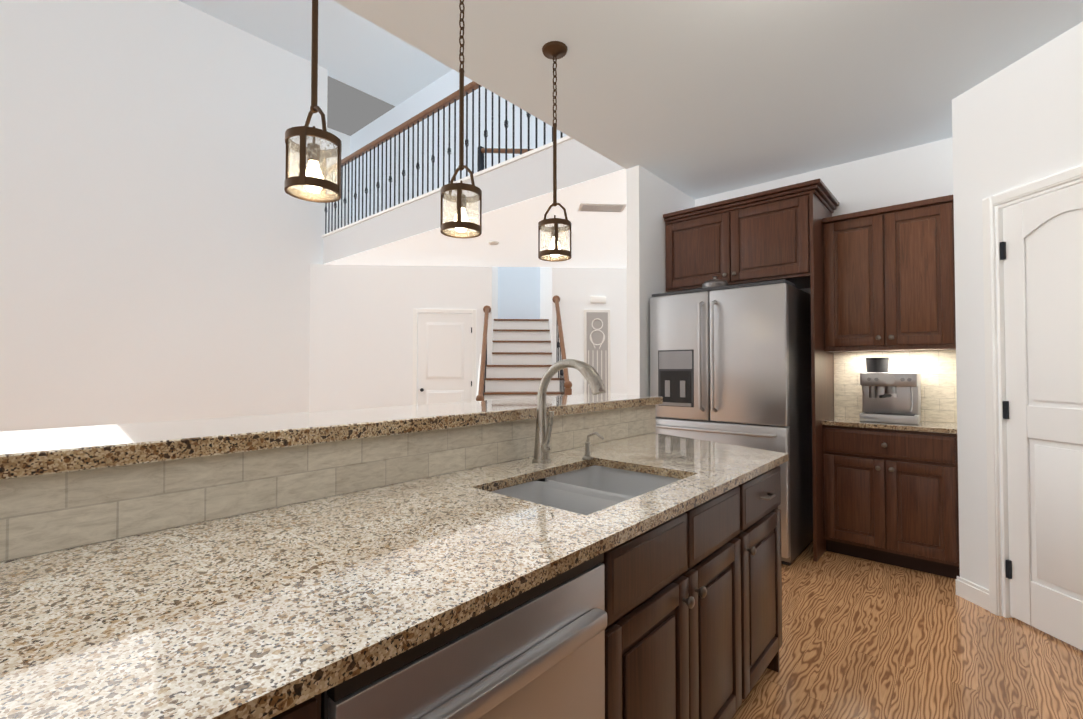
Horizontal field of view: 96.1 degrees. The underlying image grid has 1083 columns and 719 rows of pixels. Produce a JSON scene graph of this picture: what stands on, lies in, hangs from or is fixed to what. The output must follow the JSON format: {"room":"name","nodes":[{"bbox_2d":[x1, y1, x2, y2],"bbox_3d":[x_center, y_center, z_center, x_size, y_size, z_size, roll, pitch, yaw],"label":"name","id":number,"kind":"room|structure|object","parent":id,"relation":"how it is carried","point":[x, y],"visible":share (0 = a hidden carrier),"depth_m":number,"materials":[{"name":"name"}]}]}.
{"room":"kitchen","nodes":[
{"label":"kitchen","id":0,"kind":"room"},
{"bbox_2d":[0,0,327,431],"bbox_3d":[-5.710,-1.540,4.632,0.150,5.800,7.290,-1,-1,42],"label":"wall","id":1,"kind":"structure","parent":0,"point":[162,232],"depth_m":5.74,"materials":[{"name":"white paint"}]},
{"bbox_2d":[179,0,452,106],"bbox_3d":[-0.596,-4.531,3.864,8.900,0.150,13.140,-1,-1,42],"label":"ceiling","id":2,"kind":"structure","parent":0,"point":[358,52],"depth_m":6.75,"materials":[{"name":"white paint"}]},
{"bbox_2d":[350,70,567,223],"bbox_3d":[-1.005,-3.107,7.114,7.140,2.570,0.120,-1,-1,42],"label":"wall","id":3,"kind":"structure","parent":0,"point":[438,90],"depth_m":7.64,"materials":[{"name":"white paint"}]},
{"bbox_2d":[309,264,626,411],"bbox_3d":[0.303,-1.433,7.548,6.039,5.700,5.671,-1,-1,42],"label":"wall","id":4,"kind":"structure","parent":0,"point":[361,336],"depth_m":7.21,"materials":[{"name":"white paint"}]},
{"bbox_2d":[413,309,475,404],"bbox_3d":[-1.436,0.331,7.211,0.665,2.160,0.668,-1,-1,42],"label":"door frame","id":5,"kind":"structure","parent":4,"relation":"attached to","point":[416,311],"depth_m":7.14,"materials":[{"name":"white wood"}]},
{"bbox_2d":[417,313,471,404],"bbox_3d":[-1.438,0.358,7.247,0.606,2.086,0.602,-1,-1,42],"label":"hall door","id":6,"kind":"structure","parent":4,"relation":"in","point":[444,358],"depth_m":7.24,"materials":[{"name":"white wood"}]},
{"bbox_2d":[584,310,610,393],"bbox_3d":[0.840,-0.069,7.340,0.403,1.365,0.046,0,-1,-3],"label":"wall art","id":7,"kind":"object","parent":4,"relation":"attached to","point":[597,340],"visible":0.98,"depth_m":7.33,"materials":[{"name":"white"}]},
{"bbox_2d":[590,296,605,302],"bbox_3d":[0.855,-0.907,7.358,0.240,0.100,0.044,0,-1,-3],"label":"door chime","id":8,"kind":"object","parent":4,"relation":"attached to","point":[597,299],"visible":0.96,"depth_m":7.34,"materials":[{"name":"white plastic"}]},
{"bbox_2d":[626,165,694,395],"bbox_3d":[2.480,-0.024,5.701,0.110,2.810,5.380,-1,-1,42],"label":"wall","id":9,"kind":"structure","parent":0,"point":[651,199],"depth_m":3.73,"materials":[{"name":"white paint"}]},
{"bbox_2d":[322,0,1082,267],"bbox_3d":[-0.663,-1.680,3.523,8.622,0.424,12.342,-1,-1,42],"label":"ceiling","id":10,"kind":"structure","parent":0,"point":[695,99],"depth_m":2.67,"materials":[{"name":"white paint"}]},
{"bbox_2d":[284,0,341,202],"bbox_3d":[-0.691,-1.006,1.484,0.156,1.010,0.156,-1,-1,42],"label":"pendant light","id":11,"kind":"object","parent":10,"relation":"hanging from","point":[311,177],"visible":1,"depth_m":1.47,"materials":[{"name":"brown metal"}]},
{"bbox_2d":[324,81,562,233],"bbox_3d":[-1.119,-2.344,5.712,5.210,0.990,0.565,-1,-1,42],"label":"loft railing","id":12,"kind":"object","parent":10,"relation":"on","point":[469,88],"visible":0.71,"depth_m":5.64,"materials":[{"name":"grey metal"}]},
{"bbox_2d":[440,0,481,238],"bbox_3d":[-0.314,-0.998,1.909,0.156,1.010,0.156,-1,-1,42],"label":"pendant light","id":13,"kind":"object","parent":10,"relation":"hanging from","point":[461,223],"visible":1,"depth_m":1.90,"materials":[{"name":"brown metal"}]},
{"bbox_2d":[488,241,498,244],"bbox_3d":[-0.580,-1.407,5.887,0.136,0.035,0.136,-1,-1,42],"label":"smoke detector","id":14,"kind":"object","parent":10,"relation":"attached to","point":[493,242],"visible":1,"depth_m":5.84,"materials":[{"name":"white plastic"}]},
{"bbox_2d":[538,41,571,261],"bbox_3d":[0.064,-0.989,2.335,0.156,1.010,0.156,-1,-1,42],"label":"pendant light","id":15,"kind":"object","parent":10,"relation":"hanging from","point":[555,50],"visible":1,"depth_m":2.32,"materials":[{"name":"brown metal"}]},
{"bbox_2d":[577,203,625,211],"bbox_3d":[0.573,-1.441,4.625,0.440,0.016,0.220,0,-1,-3],"label":"ceiling vent","id":16,"kind":"object","parent":10,"relation":"in","point":[593,207],"visible":0.92,"depth_m":4.60,"materials":[{"name":"white metal"}]},
{"bbox_2d":[695,137,952,351],"bbox_3d":[2.605,-0.069,3.412,3.335,2.810,0.140,-1,-1,42],"label":"wall","id":17,"kind":"structure","parent":0,"point":[917,173],"depth_m":3.48,"materials":[{"name":"white paint"}]},
{"bbox_2d":[822,195,955,351],"bbox_3d":[2.352,-0.531,3.309,0.711,0.940,0.359,-1,-1,42],"label":"upper cabinet","id":18,"kind":"object","parent":17,"relation":"attached to","point":[889,278],"visible":1,"depth_m":3.17,"materials":[{"name":"brown wood"}]},
{"bbox_2d":[732,541,1082,718],"bbox_3d":[-0.447,1.419,5.047,10.600,0.100,15.000,-1,-1,42],"label":"floor","id":19,"kind":"structure","parent":0,"point":[865,639],"depth_m":2.15,"materials":[{"name":"brown wood"}]},
{"bbox_2d":[0,402,788,718],"bbox_3d":[-0.203,0.760,1.288,0.888,1.071,3.280,-1,-1,42],"label":"kitchen island","id":20,"kind":"object","parent":19,"relation":"on","point":[282,566],"depth_m":1.05,"materials":[{"name":"beige stone"}]},
{"bbox_2d":[0,394,662,469],"bbox_3d":[-0.595,0.210,1.673,0.485,0.045,3.320,-1,-1,42],"label":"island countertop","id":21,"kind":"structure","parent":20,"relation":"on","point":[24,449],"depth_m":1.29,"materials":[{"name":"beige stone"}]},
{"bbox_2d":[321,553,606,718],"bbox_3d":[-0.309,0.850,1.041,0.735,0.882,0.599,-1,-1,42],"label":"dishwasher","id":22,"kind":"object","parent":20,"relation":"in","point":[537,652],"visible":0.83,"depth_m":0.82,"materials":[{"name":"grey metal"}]},
{"bbox_2d":[532,359,605,462],"bbox_3d":[0.144,0.194,1.837,0.325,0.391,0.218,-1,-1,42],"label":"faucet","id":23,"kind":"object","parent":20,"relation":"on","point":[591,375],"visible":1,"depth_m":1.83,"materials":[{"name":"silver metal"}]},
{"bbox_2d":[476,295,571,400],"bbox_3d":[-0.338,0.238,8.084,1.258,2.380,4.790,0,-1,-3],"label":"staircase","id":24,"kind":"structure","parent":19,"relation":"on","point":[521,360],"depth_m":7.12,"materials":[{"name":"white wood"}]},
{"bbox_2d":[650,279,812,565],"bbox_3d":[1.446,0.419,3.683,0.968,1.845,0.918,-1,-1,42],"label":"refrigerator","id":25,"kind":"object","parent":19,"relation":"on","point":[730,364],"visible":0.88,"depth_m":3.32,"materials":[{"name":"silver metal"}]},
{"bbox_2d":[702,276,727,287],"bbox_3d":[1.267,-0.557,3.552,0.180,0.102,0.180,-1,-1,42],"label":"pot","id":26,"kind":"object","parent":25,"relation":"on","point":[714,282],"visible":0.69,"depth_m":3.48,"materials":[{"name":"silver metal"}]},
{"bbox_2d":[663,178,838,561],"bbox_3d":[1.612,0.081,3.780,1.133,2.525,0.619,-1,-1,42],"label":"cabinet","id":27,"kind":"object","parent":19,"relation":"on","point":[772,234],"visible":0.94,"depth_m":3.46,"materials":[{"name":"brown wood"}]},
{"bbox_2d":[821,350,959,578],"bbox_3d":[2.322,0.636,3.253,0.711,1.394,0.449,-1,-1,42],"label":"base cabinet","id":28,"kind":"object","parent":19,"relation":"on","point":[890,493],"visible":1,"depth_m":3.16,"materials":[{"name":"brown wood"}]},
{"bbox_2d":[859,358,920,424],"bbox_3d":[2.337,0.202,3.267,0.316,0.431,0.344,-1,-1,42],"label":"espresso machine","id":29,"kind":"object","parent":28,"relation":"on","point":[891,397],"visible":1,"depth_m":3.23,"materials":[{"name":"silver metal"}]},
{"bbox_2d":[952,22,1082,615],"bbox_3d":[2.832,-0.092,2.229,1.425,2.810,1.330,-1,-1,42],"label":"wall","id":30,"kind":"structure","parent":0,"point":[1019,122],"depth_m":2.60,"materials":[{"name":"white paint"}]},
{"bbox_2d":[956,164,1082,617],"bbox_3d":[2.430,0.227,2.209,0.124,2.173,1.118,0,-1,-5],"label":"trim","id":31,"kind":"structure","parent":30,"relation":"attached to","point":[990,599],"depth_m":2.52,"materials":[{"name":"white wood"}]},
{"bbox_2d":[1000,183,1082,650],"bbox_3d":[2.420,0.257,2.212,0.456,2.089,0.445,-1,-1,42],"label":"pantry door","id":32,"kind":"structure","parent":30,"relation":"in","point":[1041,250],"depth_m":2.32,"materials":[{"name":"white wood"}]}
]}

